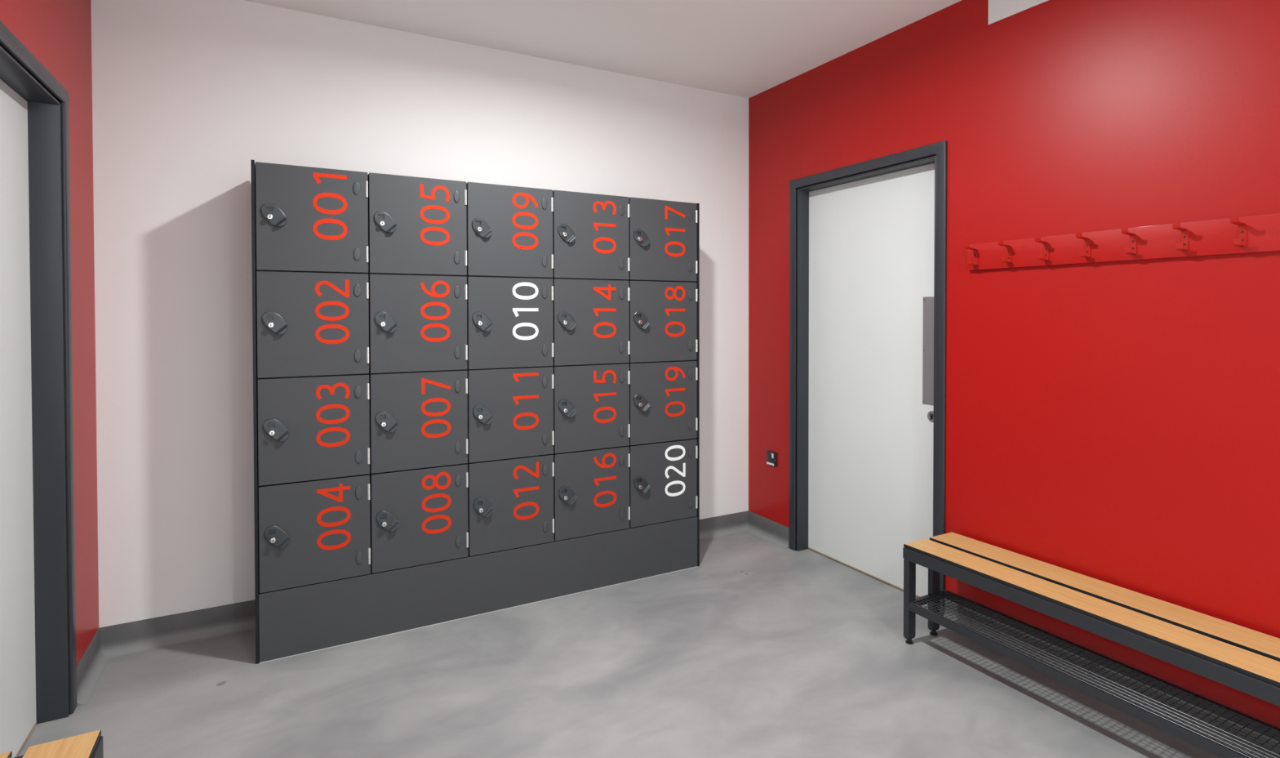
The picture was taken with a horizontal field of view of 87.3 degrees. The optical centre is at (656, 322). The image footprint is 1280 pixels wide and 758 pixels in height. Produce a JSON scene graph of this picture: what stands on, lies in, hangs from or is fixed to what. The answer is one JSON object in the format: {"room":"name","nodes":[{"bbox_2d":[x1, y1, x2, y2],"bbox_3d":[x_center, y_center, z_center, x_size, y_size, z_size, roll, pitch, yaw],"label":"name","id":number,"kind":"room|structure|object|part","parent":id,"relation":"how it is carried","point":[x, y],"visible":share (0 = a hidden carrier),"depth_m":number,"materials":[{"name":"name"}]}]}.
{"room":"changing room","nodes":[
{"label":"changing room","id":0,"kind":"room"},
{"bbox_2d":[0,0,98,665],"bbox_3d":[-1.848,-0.017,1.825,0.160,2.703,2.110,-1,1,-29],"label":"wall","id":1,"kind":"structure","parent":0,"point":[57,33],"depth_m":2.45,"materials":[{"name":"red paint"}]},
{"bbox_2d":[0,20,76,757],"bbox_3d":[-1.839,0.226,1.807,0.194,2.218,1.236,-1,1,-29],"label":"door","id":2,"kind":"structure","parent":1,"relation":"in","point":[38,652],"depth_m":2.20,"materials":[{"name":"white laminate"}]},
{"bbox_2d":[76,627,110,706],"bbox_3d":[-2.099,1.269,2.499,0.042,0.114,0.400,-1,1,-29],"label":"baseboard","id":3,"kind":"structure","parent":1,"relation":"attached to","point":[93,663],"depth_m":2.48,"materials":[{"name":"grey plastic"}]},
{"bbox_2d":[90,0,748,627],"bbox_3d":[-0.860,-0.041,3.499,3.203,2.703,0.160,-1,1,-29],"label":"wall","id":4,"kind":"structure","parent":0,"point":[186,93],"depth_m":2.88,"materials":[{"name":"white paint"}]},
{"bbox_2d":[99,510,748,657],"bbox_3d":[-0.809,1.254,3.429,3.203,0.114,0.042,-1,1,-29],"label":"baseboard","id":5,"kind":"structure","parent":4,"relation":"attached to","point":[155,633],"depth_m":2.81,"materials":[{"name":"grey plastic"}]},
{"bbox_2d":[244,0,961,97],"bbox_3d":[0.721,-1.405,0.663,3.523,0.100,6.620,-1,1,-29],"label":"ceiling","id":6,"kind":"structure","parent":0,"point":[743,48],"depth_m":3.15,"materials":[{"name":"white paint"}]},
{"bbox_2d":[16,531,1221,757],"bbox_3d":[0.724,1.398,0.703,3.803,0.100,6.620,-1,1,-29],"label":"floor","id":7,"kind":"structure","parent":0,"point":[760,648],"depth_m":2.43,"materials":[{"name":"grey concrete"}]},
{"bbox_2d":[0,729,103,757],"bbox_3d":[-0.897,1.147,0.603,0.270,0.408,2.001,-1,1,-29],"label":"bench","id":8,"kind":"object","parent":7,"relation":"on","point":[88,744],"visible":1,"depth_m":1.47,"materials":[{"name":"brown wood"}]},
{"bbox_3d":[-0.791,0.980,0.660,0.026,0.048,1.992,-1,1,-29],"label":"seat rail","id":9,"kind":"part","parent":8,"relation":"part of","materials":[{"name":"grey metal"}]},
{"bbox_2d":[250,159,259,663],"bbox_3d":[-1.637,0.346,2.740,0.011,1.951,0.343,-1,1,-29],"label":"end panel","id":10,"kind":"object","parent":7,"relation":"on","point":[252,162],"visible":0.71,"depth_m":2.59,"materials":[{"name":"black"}]},
{"bbox_2d":[255,161,370,592],"bbox_3d":[-1.449,0.213,2.829,0.402,1.675,0.364,-1,1,-29],"label":"column","id":11,"kind":"object","parent":7,"relation":"on","point":[312,223],"visible":1,"depth_m":2.69,"materials":[{"name":"black"}]},
{"bbox_3d":[-1.489,-0.419,2.607,0.086,0.089,0.020,-1,1,-29],"label":"lock plate","id":12,"kind":"part","parent":11,"relation":"part of","materials":[{"name":"grey plastic"}]},
{"bbox_3d":[-1.489,0.000,2.613,0.086,0.089,0.020,-1,1,-29],"label":"lock plate","id":13,"kind":"part","parent":11,"relation":"part of","materials":[{"name":"grey plastic"}]},
{"bbox_3d":[-1.488,0.419,2.619,0.086,0.089,0.020,-1,1,-29],"label":"lock plate","id":14,"kind":"part","parent":11,"relation":"part of","materials":[{"name":"grey plastic"}]},
{"bbox_3d":[-1.488,0.837,2.625,0.086,0.089,0.020,-1,1,-29],"label":"lock plate","id":15,"kind":"part","parent":11,"relation":"part of","materials":[{"name":"grey plastic"}]},
{"bbox_3d":[-1.377,-0.414,2.691,0.400,0.416,0.016,-1,1,-29],"label":"door","id":16,"kind":"part","parent":11,"relation":"part of","materials":[{"name":"grey laminate"}]},
{"bbox_3d":[-1.376,0.005,2.697,0.400,0.414,0.016,-1,1,-29],"label":"door","id":17,"kind":"part","parent":11,"relation":"part of","materials":[{"name":"grey laminate"}]},
{"bbox_3d":[-1.376,0.424,2.703,0.400,0.414,0.016,-1,1,-29],"label":"door","id":18,"kind":"part","parent":11,"relation":"part of","materials":[{"name":"grey laminate"}]},
{"bbox_3d":[-1.375,0.843,2.709,0.400,0.414,0.016,-1,1,-29],"label":"door","id":19,"kind":"part","parent":11,"relation":"part of","materials":[{"name":"grey laminate"}]},
{"bbox_2d":[368,172,468,573],"bbox_3d":[-1.096,0.210,3.028,0.402,1.675,0.364,-1,1,-29],"label":"column","id":20,"kind":"object","parent":7,"relation":"on","point":[417,226],"visible":1,"depth_m":2.89,"materials":[{"name":"black"}]},
{"bbox_3d":[-1.137,-0.422,2.805,0.086,0.089,0.020,-1,1,-29],"label":"lock plate","id":21,"kind":"part","parent":20,"relation":"part of","materials":[{"name":"grey plastic"}]},
{"bbox_3d":[-1.136,-0.004,2.811,0.086,0.089,0.020,-1,1,-29],"label":"lock plate","id":22,"kind":"part","parent":20,"relation":"part of","materials":[{"name":"grey plastic"}]},
{"bbox_3d":[-1.136,0.415,2.817,0.086,0.089,0.020,-1,1,-29],"label":"lock plate","id":23,"kind":"part","parent":20,"relation":"part of","materials":[{"name":"grey plastic"}]},
{"bbox_3d":[-1.135,0.834,2.823,0.086,0.089,0.020,-1,1,-29],"label":"lock plate","id":24,"kind":"part","parent":20,"relation":"part of","materials":[{"name":"grey plastic"}]},
{"bbox_3d":[-1.024,-0.418,2.889,0.400,0.416,0.016,-1,1,-29],"label":"door","id":25,"kind":"part","parent":20,"relation":"part of","materials":[{"name":"grey laminate"}]},
{"bbox_3d":[-1.023,0.002,2.895,0.400,0.414,0.016,-1,1,-29],"label":"door","id":26,"kind":"part","parent":20,"relation":"part of","materials":[{"name":"grey laminate"}]},
{"bbox_3d":[-1.023,0.421,2.901,0.400,0.414,0.016,-1,1,-29],"label":"door","id":27,"kind":"part","parent":20,"relation":"part of","materials":[{"name":"grey laminate"}]},
{"bbox_3d":[-1.022,0.840,2.907,0.400,0.414,0.016,-1,1,-29],"label":"door","id":28,"kind":"part","parent":20,"relation":"part of","materials":[{"name":"grey laminate"}]},
{"bbox_2d":[258,515,697,662],"bbox_3d":[-0.748,1.180,3.250,2.024,0.268,0.341,-1,1,-29],"label":"plinth","id":29,"kind":"object","parent":7,"relation":"on","point":[308,618],"visible":0.78,"depth_m":2.99,"materials":[{"name":"grey metal"}]},
{"bbox_2d":[466,182,554,555],"bbox_3d":[-0.743,0.207,3.226,0.402,1.675,0.364,-1,1,-29],"label":"column","id":30,"kind":"object","parent":7,"relation":"on","point":[510,464],"visible":0.99,"depth_m":3.08,"materials":[{"name":"black"}]},
{"bbox_3d":[-0.783,-0.425,3.004,0.086,0.089,0.020,-1,1,-29],"label":"lock plate","id":31,"kind":"part","parent":30,"relation":"part of","materials":[{"name":"grey plastic"}]},
{"bbox_3d":[-0.783,-0.007,3.010,0.086,0.089,0.020,-1,1,-29],"label":"lock plate","id":32,"kind":"part","parent":30,"relation":"part of","materials":[{"name":"grey plastic"}]},
{"bbox_3d":[-0.783,0.412,3.015,0.086,0.089,0.020,-1,1,-29],"label":"lock plate","id":33,"kind":"part","parent":30,"relation":"part of","materials":[{"name":"grey plastic"}]},
{"bbox_3d":[-0.782,0.831,3.021,0.086,0.089,0.020,-1,1,-29],"label":"lock plate","id":34,"kind":"part","parent":30,"relation":"part of","materials":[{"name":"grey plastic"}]},
{"bbox_3d":[-0.670,-0.001,3.093,0.400,0.414,0.016,-1,1,-29],"label":"door","id":35,"kind":"part","parent":30,"relation":"part of","materials":[{"name":"grey laminate"}]},
{"bbox_3d":[-0.671,-0.421,3.087,0.400,0.416,0.016,-1,1,-29],"label":"door","id":36,"kind":"part","parent":30,"relation":"part of","materials":[{"name":"grey laminate"}]},
{"bbox_3d":[-0.670,0.418,3.099,0.400,0.414,0.016,-1,1,-29],"label":"door","id":37,"kind":"part","parent":30,"relation":"part of","materials":[{"name":"grey laminate"}]},
{"bbox_3d":[-0.669,0.837,3.105,0.400,0.414,0.016,-1,1,-29],"label":"door","id":38,"kind":"part","parent":30,"relation":"part of","materials":[{"name":"grey laminate"}]},
{"bbox_2d":[551,190,630,540],"bbox_3d":[-0.390,0.204,3.424,0.402,1.675,0.364,-1,1,-29],"label":"column","id":39,"kind":"object","parent":7,"relation":"on","point":[591,454],"visible":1,"depth_m":3.28,"materials":[{"name":"black"}]},
{"bbox_3d":[-0.431,-0.429,3.202,0.086,0.089,0.020,-1,1,-29],"label":"lock plate","id":40,"kind":"part","parent":39,"relation":"part of","materials":[{"name":"grey metal"}]},
{"bbox_3d":[-0.430,-0.010,3.208,0.086,0.089,0.020,-1,1,-29],"label":"lock plate","id":41,"kind":"part","parent":39,"relation":"part of","materials":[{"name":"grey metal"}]},
{"bbox_3d":[-0.429,0.828,3.220,0.086,0.089,0.020,-1,1,-29],"label":"lock plate","id":42,"kind":"part","parent":39,"relation":"part of","materials":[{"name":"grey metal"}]},
{"bbox_3d":[-0.430,0.409,3.214,0.086,0.089,0.020,-1,1,-29],"label":"lock plate","id":43,"kind":"part","parent":39,"relation":"part of","materials":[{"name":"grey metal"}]},
{"bbox_3d":[-0.318,-0.424,3.286,0.400,0.416,0.016,-1,1,-29],"label":"door","id":44,"kind":"part","parent":39,"relation":"part of","materials":[{"name":"grey laminate"}]},
{"bbox_3d":[-0.317,0.834,3.303,0.400,0.414,0.016,-1,1,-29],"label":"door","id":45,"kind":"part","parent":39,"relation":"part of","materials":[{"name":"grey laminate"}]},
{"bbox_3d":[-0.317,0.415,3.297,0.400,0.414,0.016,-1,1,-29],"label":"door","id":46,"kind":"part","parent":39,"relation":"part of","materials":[{"name":"grey laminate"}]},
{"bbox_3d":[-0.317,-0.004,3.292,0.400,0.414,0.016,-1,1,-29],"label":"door","id":47,"kind":"part","parent":39,"relation":"part of","materials":[{"name":"grey laminate"}]},
{"bbox_2d":[627,196,697,527],"bbox_3d":[-0.037,0.201,3.622,0.402,1.675,0.364,-1,1,-29],"label":"column","id":48,"kind":"object","parent":7,"relation":"on","point":[663,446],"visible":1,"depth_m":3.48,"materials":[{"name":"black"}]},
{"bbox_3d":[-0.076,0.825,3.418,0.086,0.089,0.020,-1,1,-29],"label":"lock plate","id":49,"kind":"part","parent":48,"relation":"part of","materials":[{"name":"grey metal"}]},
{"bbox_3d":[-0.077,0.406,3.412,0.086,0.089,0.020,-1,1,-29],"label":"lock plate","id":50,"kind":"part","parent":48,"relation":"part of","materials":[{"name":"grey metal"}]},
{"bbox_3d":[-0.077,-0.013,3.406,0.086,0.089,0.020,-1,1,-29],"label":"lock plate","id":51,"kind":"part","parent":48,"relation":"part of","materials":[{"name":"grey metal"}]},
{"bbox_3d":[-0.078,-0.432,3.400,0.086,0.089,0.020,-1,1,-29],"label":"lock plate","id":52,"kind":"part","parent":48,"relation":"part of","materials":[{"name":"grey metal"}]},
{"bbox_3d":[0.036,0.830,3.502,0.400,0.414,0.016,-1,1,-29],"label":"door","id":53,"kind":"part","parent":48,"relation":"part of","materials":[{"name":"grey laminate"}]},
{"bbox_3d":[0.036,0.412,3.496,0.400,0.414,0.016,-1,1,-29],"label":"door","id":54,"kind":"part","parent":48,"relation":"part of","materials":[{"name":"grey laminate"}]},
{"bbox_3d":[0.036,-0.007,3.490,0.400,0.414,0.016,-1,1,-29],"label":"door","id":55,"kind":"part","parent":48,"relation":"part of","materials":[{"name":"grey laminate"}]},
{"bbox_3d":[0.035,-0.427,3.484,0.400,0.416,0.016,-1,1,-29],"label":"door","id":56,"kind":"part","parent":48,"relation":"part of","materials":[{"name":"grey laminate"}]},
{"bbox_2d":[695,203,699,565],"bbox_3d":[0.138,0.333,3.737,0.011,1.946,0.343,-1,1,-29],"label":"end panel","id":57,"kind":"object","parent":7,"relation":"on","point":[698,204],"visible":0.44,"depth_m":3.59,"materials":[{"name":"black"}]},
{"bbox_2d":[902,532,1279,757],"bbox_3d":[1.637,1.125,1.971,0.308,0.408,2.001,-1,1,-29],"label":"bench","id":58,"kind":"object","parent":7,"relation":"on","point":[1243,659],"visible":1,"depth_m":2.17,"materials":[{"name":"brown wood"}]},
{"bbox_3d":[1.041,1.131,2.763,0.044,0.324,0.026,-1,1,-29],"label":"leg","id":59,"kind":"part","parent":58,"relation":"part of","materials":[{"name":"grey metal"}]},
{"bbox_3d":[1.171,1.129,2.836,0.044,0.324,0.026,-1,1,-29],"label":"leg","id":60,"kind":"part","parent":58,"relation":"part of","materials":[{"name":"grey metal"}]},
{"bbox_3d":[1.514,1.171,1.902,0.020,0.032,1.940,-1,1,-29],"label":"shelf rail","id":61,"kind":"part","parent":58,"relation":"part of","materials":[{"name":"grey metal"}]},
{"bbox_3d":[1.706,1.168,2.010,0.020,0.028,1.964,-1,1,-29],"label":"shelf rail","id":62,"kind":"part","parent":58,"relation":"part of","materials":[{"name":"grey metal"}]},
{"bbox_2d":[748,0,1279,728],"bbox_3d":[1.341,-0.037,3.015,0.160,2.703,3.160,-1,1,-29],"label":"wall","id":63,"kind":"structure","parent":0,"point":[1117,423],"depth_m":2.43,"materials":[{"name":"red paint"}]},
{"bbox_2d":[746,511,789,548],"bbox_3d":[0.657,1.244,4.047,0.042,0.114,0.400,-1,1,-29],"label":"baseboard","id":64,"kind":"structure","parent":63,"relation":"attached to","point":[772,531],"depth_m":4.04,"materials":[{"name":"grey plastic"}]},
{"bbox_2d":[766,449,777,466],"bbox_3d":[0.685,0.813,4.018,0.015,0.085,0.087,-1,1,-29],"label":"power socket","id":65,"kind":"object","parent":63,"relation":"attached to","point":[771,456],"visible":1,"depth_m":4.01,"materials":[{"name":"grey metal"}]},
{"bbox_2d":[788,140,946,615],"bbox_3d":[1.098,0.200,3.457,0.194,2.218,1.236,-1,1,-29],"label":"door","id":66,"kind":"structure","parent":63,"relation":"in","point":[868,239],"depth_m":3.44,"materials":[{"name":"white paint"}]},
{"bbox_3d":[1.280,0.131,3.121,0.002,0.505,0.102,-1,1,-29],"label":"push plate","id":67,"kind":"part","parent":66,"relation":"part of","materials":[{"name":"silver metal"}]},
{"bbox_2d":[987,0,1048,24],"bbox_3d":[1.756,-1.300,2.089,0.004,0.152,1.570,-1,1,-29],"label":"panel","id":68,"kind":"object","parent":63,"relation":"attached to","point":[998,10],"visible":1,"depth_m":2.70,"materials":[{"name":"white paint"}]},
{"bbox_2d":[964,212,1279,270],"bbox_3d":[1.607,-0.271,2.295,0.078,0.111,1.251,-1,1,-29],"label":"rail","id":69,"kind":"object","parent":63,"relation":"attached to","point":[1256,233],"visible":1,"depth_m":2.28,"materials":[{"name":"red paint"}]},
{"bbox_3d":[2.962,0.002,0.129,0.160,2.703,3.460,-1,1,-29],"label":"wall","id":70,"kind":"structure","parent":0,"visible":0},
{"bbox_2d":[943,598,1279,757],"bbox_3d":[2.454,1.287,0.849,0.042,0.114,4.864,-1,1,-29],"label":"shoe rack","id":71,"kind":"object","parent":70,"relation":"attached to","point":[953,605],"depth_m":2.33,"materials":[{"name":"grey plastic"}]}
]}

